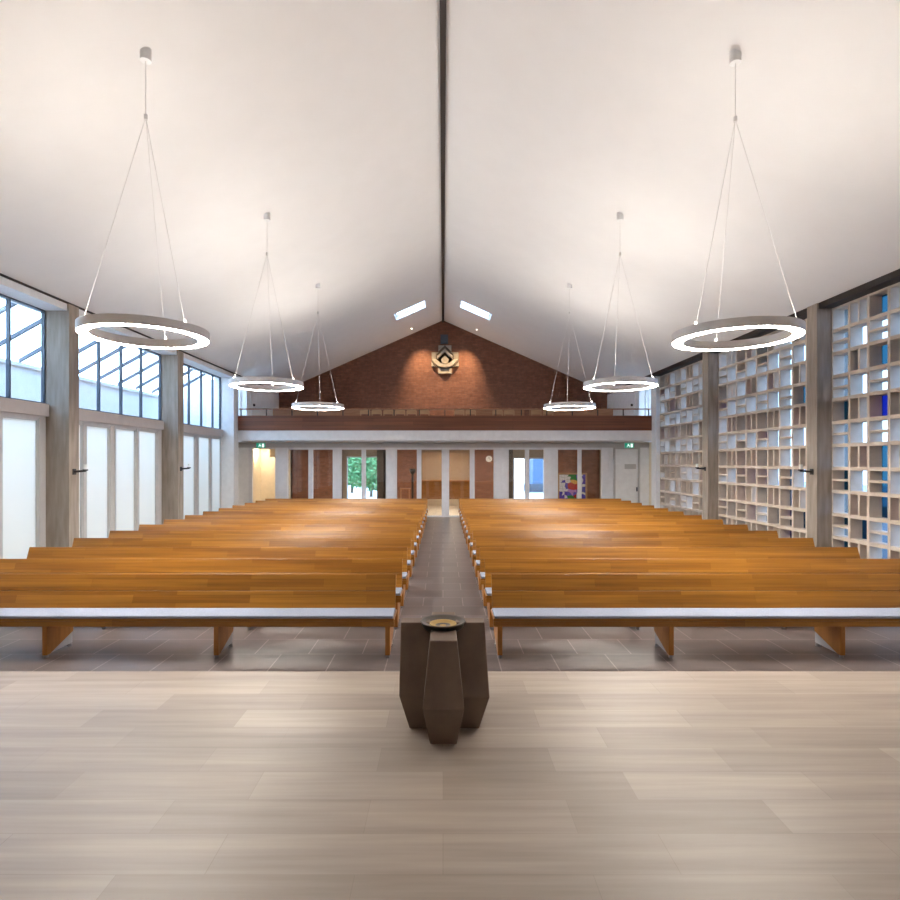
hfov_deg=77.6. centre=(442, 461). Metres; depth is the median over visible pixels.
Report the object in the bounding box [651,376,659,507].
column
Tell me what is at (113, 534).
pew
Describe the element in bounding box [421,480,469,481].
countertop
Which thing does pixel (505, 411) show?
chair
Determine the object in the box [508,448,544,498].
window
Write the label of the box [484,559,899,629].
pew
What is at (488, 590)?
seat cushion
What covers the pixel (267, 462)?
wall
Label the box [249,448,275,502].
door
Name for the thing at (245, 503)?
pew
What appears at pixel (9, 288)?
beam
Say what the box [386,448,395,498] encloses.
post
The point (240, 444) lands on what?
wall
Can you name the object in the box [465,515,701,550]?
pew
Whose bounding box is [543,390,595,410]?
pendant
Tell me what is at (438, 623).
bowl
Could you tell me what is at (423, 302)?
window
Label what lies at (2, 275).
trim
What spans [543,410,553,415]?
chair
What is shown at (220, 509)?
pew
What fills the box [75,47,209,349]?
pendant
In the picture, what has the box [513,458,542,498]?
window
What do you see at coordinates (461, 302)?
window
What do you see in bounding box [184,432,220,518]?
window
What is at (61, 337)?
column
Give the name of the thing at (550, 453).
post
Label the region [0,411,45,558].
window
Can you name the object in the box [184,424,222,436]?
beam
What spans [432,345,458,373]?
relief
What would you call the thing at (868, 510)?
window
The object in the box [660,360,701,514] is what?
window
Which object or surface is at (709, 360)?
column
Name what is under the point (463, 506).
pew
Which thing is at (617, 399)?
wall
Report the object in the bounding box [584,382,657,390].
diffuser
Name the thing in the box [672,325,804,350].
diffuser
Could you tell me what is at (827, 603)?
pew
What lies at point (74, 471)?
bracket
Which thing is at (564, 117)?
ceiling
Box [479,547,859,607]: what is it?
pew
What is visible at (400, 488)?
side table
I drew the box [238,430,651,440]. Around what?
beam
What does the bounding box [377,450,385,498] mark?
pier
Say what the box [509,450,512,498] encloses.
pier
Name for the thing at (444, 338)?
wall box
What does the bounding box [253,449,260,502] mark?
wall
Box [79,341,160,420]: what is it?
window
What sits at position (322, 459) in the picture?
pier
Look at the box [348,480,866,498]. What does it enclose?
ground
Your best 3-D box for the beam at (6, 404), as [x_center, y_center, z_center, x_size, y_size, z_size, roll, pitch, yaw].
[-8.090,-1.045,9.170,0.220,0.250,4.360,0,0,0]
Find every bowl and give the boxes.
[420,614,465,632]
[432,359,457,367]
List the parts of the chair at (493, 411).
backrest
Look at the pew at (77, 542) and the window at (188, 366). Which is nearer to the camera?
the pew at (77, 542)
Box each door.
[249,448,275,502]
[251,390,259,415]
[614,448,639,502]
[626,390,634,415]
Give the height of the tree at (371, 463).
3.020 m
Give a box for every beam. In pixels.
[0,276,278,394]
[0,397,48,416]
[79,409,163,429]
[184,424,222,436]
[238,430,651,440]
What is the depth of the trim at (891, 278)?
11.10 m
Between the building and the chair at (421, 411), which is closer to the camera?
the chair at (421, 411)
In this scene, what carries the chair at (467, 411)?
on the floor at (238, 440)
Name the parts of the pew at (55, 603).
leg, skid plate, seat, leg, skid plate, leg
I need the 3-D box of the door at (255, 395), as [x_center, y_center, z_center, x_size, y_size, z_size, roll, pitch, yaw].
[-7.575,-2.100,22.675,0.090,1.920,0.950,0,0,0]
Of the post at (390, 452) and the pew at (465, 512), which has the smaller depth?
the pew at (465, 512)
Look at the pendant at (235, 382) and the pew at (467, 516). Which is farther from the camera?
the pew at (467, 516)
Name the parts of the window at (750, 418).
pane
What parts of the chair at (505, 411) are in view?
backrest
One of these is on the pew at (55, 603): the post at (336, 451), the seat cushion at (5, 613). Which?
the seat cushion at (5, 613)
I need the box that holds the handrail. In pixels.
[239,408,650,415]
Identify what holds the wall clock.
attached to the pier at (483, 469)
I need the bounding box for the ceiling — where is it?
[0,0,899,391]
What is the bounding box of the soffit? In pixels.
[270,449,274,456]
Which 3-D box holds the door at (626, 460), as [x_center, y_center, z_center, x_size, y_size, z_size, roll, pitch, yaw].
[7.150,0.790,21.810,1.020,2.700,0.160,0,0,0]
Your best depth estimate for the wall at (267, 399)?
23.64 m
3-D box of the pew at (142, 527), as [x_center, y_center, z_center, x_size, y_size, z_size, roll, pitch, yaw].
[-3.470,1.728,11.548,5.880,0.825,0.524,0,0,0]
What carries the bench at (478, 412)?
on the floor at (238, 440)
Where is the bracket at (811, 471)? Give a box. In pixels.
[798,464,813,474]
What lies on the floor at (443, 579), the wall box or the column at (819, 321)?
the column at (819, 321)
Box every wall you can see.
[0,362,157,418]
[184,380,210,426]
[238,442,648,504]
[241,383,278,415]
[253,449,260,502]
[261,449,290,500]
[279,321,606,415]
[291,450,599,498]
[421,453,469,479]
[600,450,600,498]
[607,383,644,415]
[649,442,650,504]
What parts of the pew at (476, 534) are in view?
leg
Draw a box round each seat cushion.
[0,608,395,618]
[396,587,401,595]
[402,572,406,578]
[480,572,484,578]
[485,587,491,595]
[492,608,899,618]
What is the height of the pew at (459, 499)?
0.825 m
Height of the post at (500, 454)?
2.700 m
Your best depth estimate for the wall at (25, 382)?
15.68 m
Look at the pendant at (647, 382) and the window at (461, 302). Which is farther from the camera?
the window at (461, 302)
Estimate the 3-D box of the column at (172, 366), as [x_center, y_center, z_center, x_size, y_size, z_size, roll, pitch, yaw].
[-7.855,-0.532,16.190,0.550,5.345,0.340,0,0,0]
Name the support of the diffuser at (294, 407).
attached to the pendant at (297, 405)
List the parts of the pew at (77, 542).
leg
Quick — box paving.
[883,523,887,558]
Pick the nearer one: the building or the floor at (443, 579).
the floor at (443, 579)
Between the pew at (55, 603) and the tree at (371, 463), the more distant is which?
the tree at (371, 463)
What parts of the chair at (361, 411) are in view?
backrest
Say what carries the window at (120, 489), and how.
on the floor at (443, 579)
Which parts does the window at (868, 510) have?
pane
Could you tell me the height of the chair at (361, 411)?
0.930 m
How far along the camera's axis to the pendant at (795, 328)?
6.68 m
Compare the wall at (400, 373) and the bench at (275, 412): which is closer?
the bench at (275, 412)
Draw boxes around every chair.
[360,410,369,415]
[371,410,381,415]
[383,410,392,415]
[395,410,404,415]
[406,410,416,415]
[420,410,429,413]
[454,410,463,415]
[466,410,475,415]
[492,410,502,415]
[504,410,514,415]
[531,410,541,415]
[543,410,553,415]
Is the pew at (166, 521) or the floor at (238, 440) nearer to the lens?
the pew at (166, 521)
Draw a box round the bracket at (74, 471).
[72,464,87,474]
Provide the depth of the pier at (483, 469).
25.00 m
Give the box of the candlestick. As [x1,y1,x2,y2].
[409,469,415,498]
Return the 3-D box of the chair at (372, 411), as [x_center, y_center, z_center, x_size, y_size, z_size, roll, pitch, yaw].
[-2.550,-1.605,21.742,0.419,0.930,0.416,0,0,1]
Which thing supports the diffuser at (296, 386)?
attached to the pendant at (235, 382)
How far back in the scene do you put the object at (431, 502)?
27.52 m
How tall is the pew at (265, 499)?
0.825 m
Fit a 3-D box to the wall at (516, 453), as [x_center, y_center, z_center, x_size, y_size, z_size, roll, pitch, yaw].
[0.000,0.665,27.600,16.600,2.950,0.200,0,0,0]
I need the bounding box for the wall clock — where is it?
[486,456,491,461]
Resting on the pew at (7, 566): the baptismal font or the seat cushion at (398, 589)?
the seat cushion at (398, 589)
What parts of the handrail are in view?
rail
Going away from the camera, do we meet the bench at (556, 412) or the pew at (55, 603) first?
the pew at (55, 603)
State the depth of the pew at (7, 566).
7.57 m
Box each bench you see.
[273,410,361,415]
[455,410,523,415]
[524,484,542,492]
[529,410,612,415]
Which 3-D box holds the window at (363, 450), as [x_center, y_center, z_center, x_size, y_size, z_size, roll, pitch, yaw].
[-3.085,0.790,21.815,1.770,2.700,0.070,0,0,0]
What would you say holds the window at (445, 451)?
in the wall at (240, 444)
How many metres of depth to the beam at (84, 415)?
13.77 m
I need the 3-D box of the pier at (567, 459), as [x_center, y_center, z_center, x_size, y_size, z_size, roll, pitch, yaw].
[6.025,0.690,26.190,1.850,2.900,2.580,0,0,0]
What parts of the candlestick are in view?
stem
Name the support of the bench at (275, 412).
on the floor at (238, 440)
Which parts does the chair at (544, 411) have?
backrest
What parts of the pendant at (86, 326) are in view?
suspension rod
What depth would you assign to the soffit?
23.60 m
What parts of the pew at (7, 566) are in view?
leg, seat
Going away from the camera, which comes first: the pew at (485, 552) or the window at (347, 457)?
the pew at (485, 552)
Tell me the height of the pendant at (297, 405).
3.506 m
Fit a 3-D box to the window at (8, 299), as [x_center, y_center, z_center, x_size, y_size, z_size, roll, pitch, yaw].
[-8.095,-2.120,9.170,0.070,1.900,4.360,0,0,0]
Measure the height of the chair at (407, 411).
0.930 m
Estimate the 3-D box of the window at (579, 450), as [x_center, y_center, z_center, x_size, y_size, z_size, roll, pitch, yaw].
[5.315,0.790,21.815,1.750,2.700,0.070,0,0,0]
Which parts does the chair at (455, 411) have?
backrest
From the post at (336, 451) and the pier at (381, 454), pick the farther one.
the pier at (381, 454)
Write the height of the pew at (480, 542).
0.825 m
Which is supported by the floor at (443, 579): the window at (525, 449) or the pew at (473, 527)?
the pew at (473, 527)
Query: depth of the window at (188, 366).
18.72 m
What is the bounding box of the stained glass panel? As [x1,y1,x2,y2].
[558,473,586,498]
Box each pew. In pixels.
[0,559,402,629]
[0,574,396,657]
[27,547,407,607]
[72,538,411,591]
[108,531,414,578]
[138,524,417,567]
[163,519,419,558]
[185,515,420,550]
[203,511,422,544]
[219,508,423,538]
[232,505,424,533]
[245,503,425,528]
[255,501,426,524]
[265,499,427,521]
[458,499,620,522]
[459,501,630,525]
[460,503,641,529]
[461,505,653,533]
[462,508,667,538]
[464,511,683,544]
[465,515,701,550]
[467,519,722,558]
[469,524,748,567]
[472,531,777,578]
[475,538,814,591]
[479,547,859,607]
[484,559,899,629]
[490,574,899,657]
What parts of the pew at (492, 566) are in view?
seat, leg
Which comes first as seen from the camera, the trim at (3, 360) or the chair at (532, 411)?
the trim at (3, 360)
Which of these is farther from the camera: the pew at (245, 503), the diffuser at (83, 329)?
the pew at (245, 503)
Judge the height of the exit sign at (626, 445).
0.200 m
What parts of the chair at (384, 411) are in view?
backrest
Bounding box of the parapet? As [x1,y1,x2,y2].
[238,416,651,429]
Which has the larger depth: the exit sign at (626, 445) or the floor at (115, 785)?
the exit sign at (626, 445)
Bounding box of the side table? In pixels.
[400,488,409,498]
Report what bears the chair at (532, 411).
on the floor at (238, 440)
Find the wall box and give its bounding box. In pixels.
[441,335,447,343]
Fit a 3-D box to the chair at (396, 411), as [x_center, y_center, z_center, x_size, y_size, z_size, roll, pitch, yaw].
[-1.650,-1.605,21.742,0.419,0.930,0.416,0,0,0]
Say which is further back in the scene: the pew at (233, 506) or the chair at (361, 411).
the chair at (361, 411)
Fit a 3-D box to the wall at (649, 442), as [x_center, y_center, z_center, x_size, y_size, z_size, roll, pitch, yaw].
[8.150,0.665,24.140,0.300,2.950,6.720,0,0,0]
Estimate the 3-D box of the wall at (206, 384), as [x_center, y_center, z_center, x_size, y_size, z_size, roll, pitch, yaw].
[-9.250,-0.460,11.140,1.900,5.200,19.680,0,0,0]
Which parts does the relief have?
foot frame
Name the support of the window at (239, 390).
in the wall at (267, 399)
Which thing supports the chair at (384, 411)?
on the floor at (238, 440)
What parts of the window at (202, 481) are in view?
pane, pane, pane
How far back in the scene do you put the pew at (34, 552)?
8.62 m
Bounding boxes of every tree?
[348,458,357,492]
[351,458,376,496]
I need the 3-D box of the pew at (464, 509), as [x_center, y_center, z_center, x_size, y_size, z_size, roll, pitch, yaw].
[3.487,1.728,15.724,5.880,0.825,0.524,0,0,0]
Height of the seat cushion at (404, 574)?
0.034 m
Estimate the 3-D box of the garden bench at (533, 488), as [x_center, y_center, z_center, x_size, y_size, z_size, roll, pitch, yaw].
[5.600,1.750,33.025,1.600,0.900,0.450,0,0,0]
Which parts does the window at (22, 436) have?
pane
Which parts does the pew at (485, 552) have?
seat, leg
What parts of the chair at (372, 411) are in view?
backrest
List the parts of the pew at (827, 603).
leg, skid plate, leg, seat, skid plate, leg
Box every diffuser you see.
[76,323,208,348]
[229,382,302,390]
[292,406,343,409]
[544,406,595,409]
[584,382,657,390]
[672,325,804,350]
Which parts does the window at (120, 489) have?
pane, pane, pane, pane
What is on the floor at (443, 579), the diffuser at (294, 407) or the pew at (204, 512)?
the pew at (204, 512)
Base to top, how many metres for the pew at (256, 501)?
0.825 m
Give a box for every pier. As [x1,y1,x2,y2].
[292,450,342,498]
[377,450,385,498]
[397,450,416,498]
[475,450,492,498]
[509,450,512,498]
[558,450,598,498]
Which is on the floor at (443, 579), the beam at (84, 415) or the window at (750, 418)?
the window at (750, 418)
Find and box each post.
[276,448,286,498]
[333,448,340,498]
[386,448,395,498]
[494,448,507,498]
[545,448,556,498]
[602,448,613,498]
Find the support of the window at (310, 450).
in the wall at (240, 444)
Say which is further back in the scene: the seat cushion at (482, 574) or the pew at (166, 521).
the pew at (166, 521)
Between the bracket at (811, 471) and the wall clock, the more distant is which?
the wall clock
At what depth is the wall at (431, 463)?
30.90 m
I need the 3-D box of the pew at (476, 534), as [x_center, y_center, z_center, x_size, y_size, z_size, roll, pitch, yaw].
[3.487,1.728,10.504,5.880,0.825,0.524,0,0,0]
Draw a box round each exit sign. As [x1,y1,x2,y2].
[256,443,265,447]
[624,443,633,447]
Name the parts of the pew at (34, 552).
leg, seat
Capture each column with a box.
[45,304,78,546]
[161,350,183,523]
[214,374,237,507]
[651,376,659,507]
[702,351,717,518]
[807,303,847,546]
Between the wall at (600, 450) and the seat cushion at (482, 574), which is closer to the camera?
the seat cushion at (482, 574)
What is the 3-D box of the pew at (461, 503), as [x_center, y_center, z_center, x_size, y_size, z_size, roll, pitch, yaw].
[3.487,1.728,17.812,5.880,0.825,0.524,0,0,0]
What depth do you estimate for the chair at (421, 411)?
21.54 m
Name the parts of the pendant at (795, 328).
suspension rod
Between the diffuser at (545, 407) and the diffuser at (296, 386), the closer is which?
the diffuser at (296, 386)
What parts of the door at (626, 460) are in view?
notice plate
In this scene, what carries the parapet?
on the beam at (243, 435)
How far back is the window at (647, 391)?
21.72 m
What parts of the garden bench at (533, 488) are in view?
seat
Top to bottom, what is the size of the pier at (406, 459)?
2.900 m
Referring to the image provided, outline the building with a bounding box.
[524,459,542,483]
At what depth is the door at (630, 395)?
22.65 m
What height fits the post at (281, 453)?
2.700 m
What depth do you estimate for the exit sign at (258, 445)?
21.70 m
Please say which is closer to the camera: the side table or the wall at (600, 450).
the side table
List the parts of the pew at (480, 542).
leg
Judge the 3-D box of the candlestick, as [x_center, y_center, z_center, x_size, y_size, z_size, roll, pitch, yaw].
[-1.270,1.210,23.300,0.316,1.860,0.316,0,0,0]
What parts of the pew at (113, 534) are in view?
leg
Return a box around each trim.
[0,273,279,392]
[0,358,157,396]
[440,0,445,321]
[607,269,899,394]
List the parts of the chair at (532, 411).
backrest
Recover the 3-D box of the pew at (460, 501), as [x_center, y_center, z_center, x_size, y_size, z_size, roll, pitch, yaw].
[3.487,1.728,18.856,5.880,0.825,0.524,0,0,0]
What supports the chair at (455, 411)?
on the floor at (238, 440)
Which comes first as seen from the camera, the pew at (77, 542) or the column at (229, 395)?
the pew at (77, 542)
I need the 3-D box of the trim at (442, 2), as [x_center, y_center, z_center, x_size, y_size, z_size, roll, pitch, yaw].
[0.000,-6.530,10.500,0.096,0.080,31.000,0,0,0]
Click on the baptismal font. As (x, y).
(444, 683)
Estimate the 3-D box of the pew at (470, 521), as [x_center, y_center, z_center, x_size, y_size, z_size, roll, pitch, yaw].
[3.487,1.728,12.592,5.880,0.825,0.524,0,0,0]
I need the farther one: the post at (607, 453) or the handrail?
the post at (607, 453)
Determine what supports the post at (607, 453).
on the floor at (443, 579)
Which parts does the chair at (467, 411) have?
backrest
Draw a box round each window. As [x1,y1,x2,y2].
[0,293,44,403]
[0,302,205,393]
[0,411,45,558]
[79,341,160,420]
[79,420,161,537]
[184,364,220,428]
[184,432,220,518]
[238,389,240,415]
[287,448,332,498]
[341,448,385,498]
[346,456,376,498]
[395,302,424,315]
[396,448,493,516]
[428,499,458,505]
[461,302,490,315]
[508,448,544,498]
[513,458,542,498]
[557,448,601,498]
[645,388,650,415]
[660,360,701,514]
[718,319,806,537]
[832,282,899,558]
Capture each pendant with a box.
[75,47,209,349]
[229,212,303,391]
[291,283,343,410]
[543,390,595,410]
[583,212,657,391]
[672,49,805,350]
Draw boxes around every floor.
[0,506,899,670]
[0,671,899,899]
[238,440,650,441]
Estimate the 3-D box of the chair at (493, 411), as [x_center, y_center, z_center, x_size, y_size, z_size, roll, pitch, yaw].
[2.100,-1.605,21.742,0.419,0.930,0.416,0,0,-1]
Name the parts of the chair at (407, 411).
backrest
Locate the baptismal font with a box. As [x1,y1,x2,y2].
[399,612,489,743]
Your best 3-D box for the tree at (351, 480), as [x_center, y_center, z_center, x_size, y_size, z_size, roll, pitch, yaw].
[-6.491,0.535,39.964,3.117,3.335,3.098,0,0,0]
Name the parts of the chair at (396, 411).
backrest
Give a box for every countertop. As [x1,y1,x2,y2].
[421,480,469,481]
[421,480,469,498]

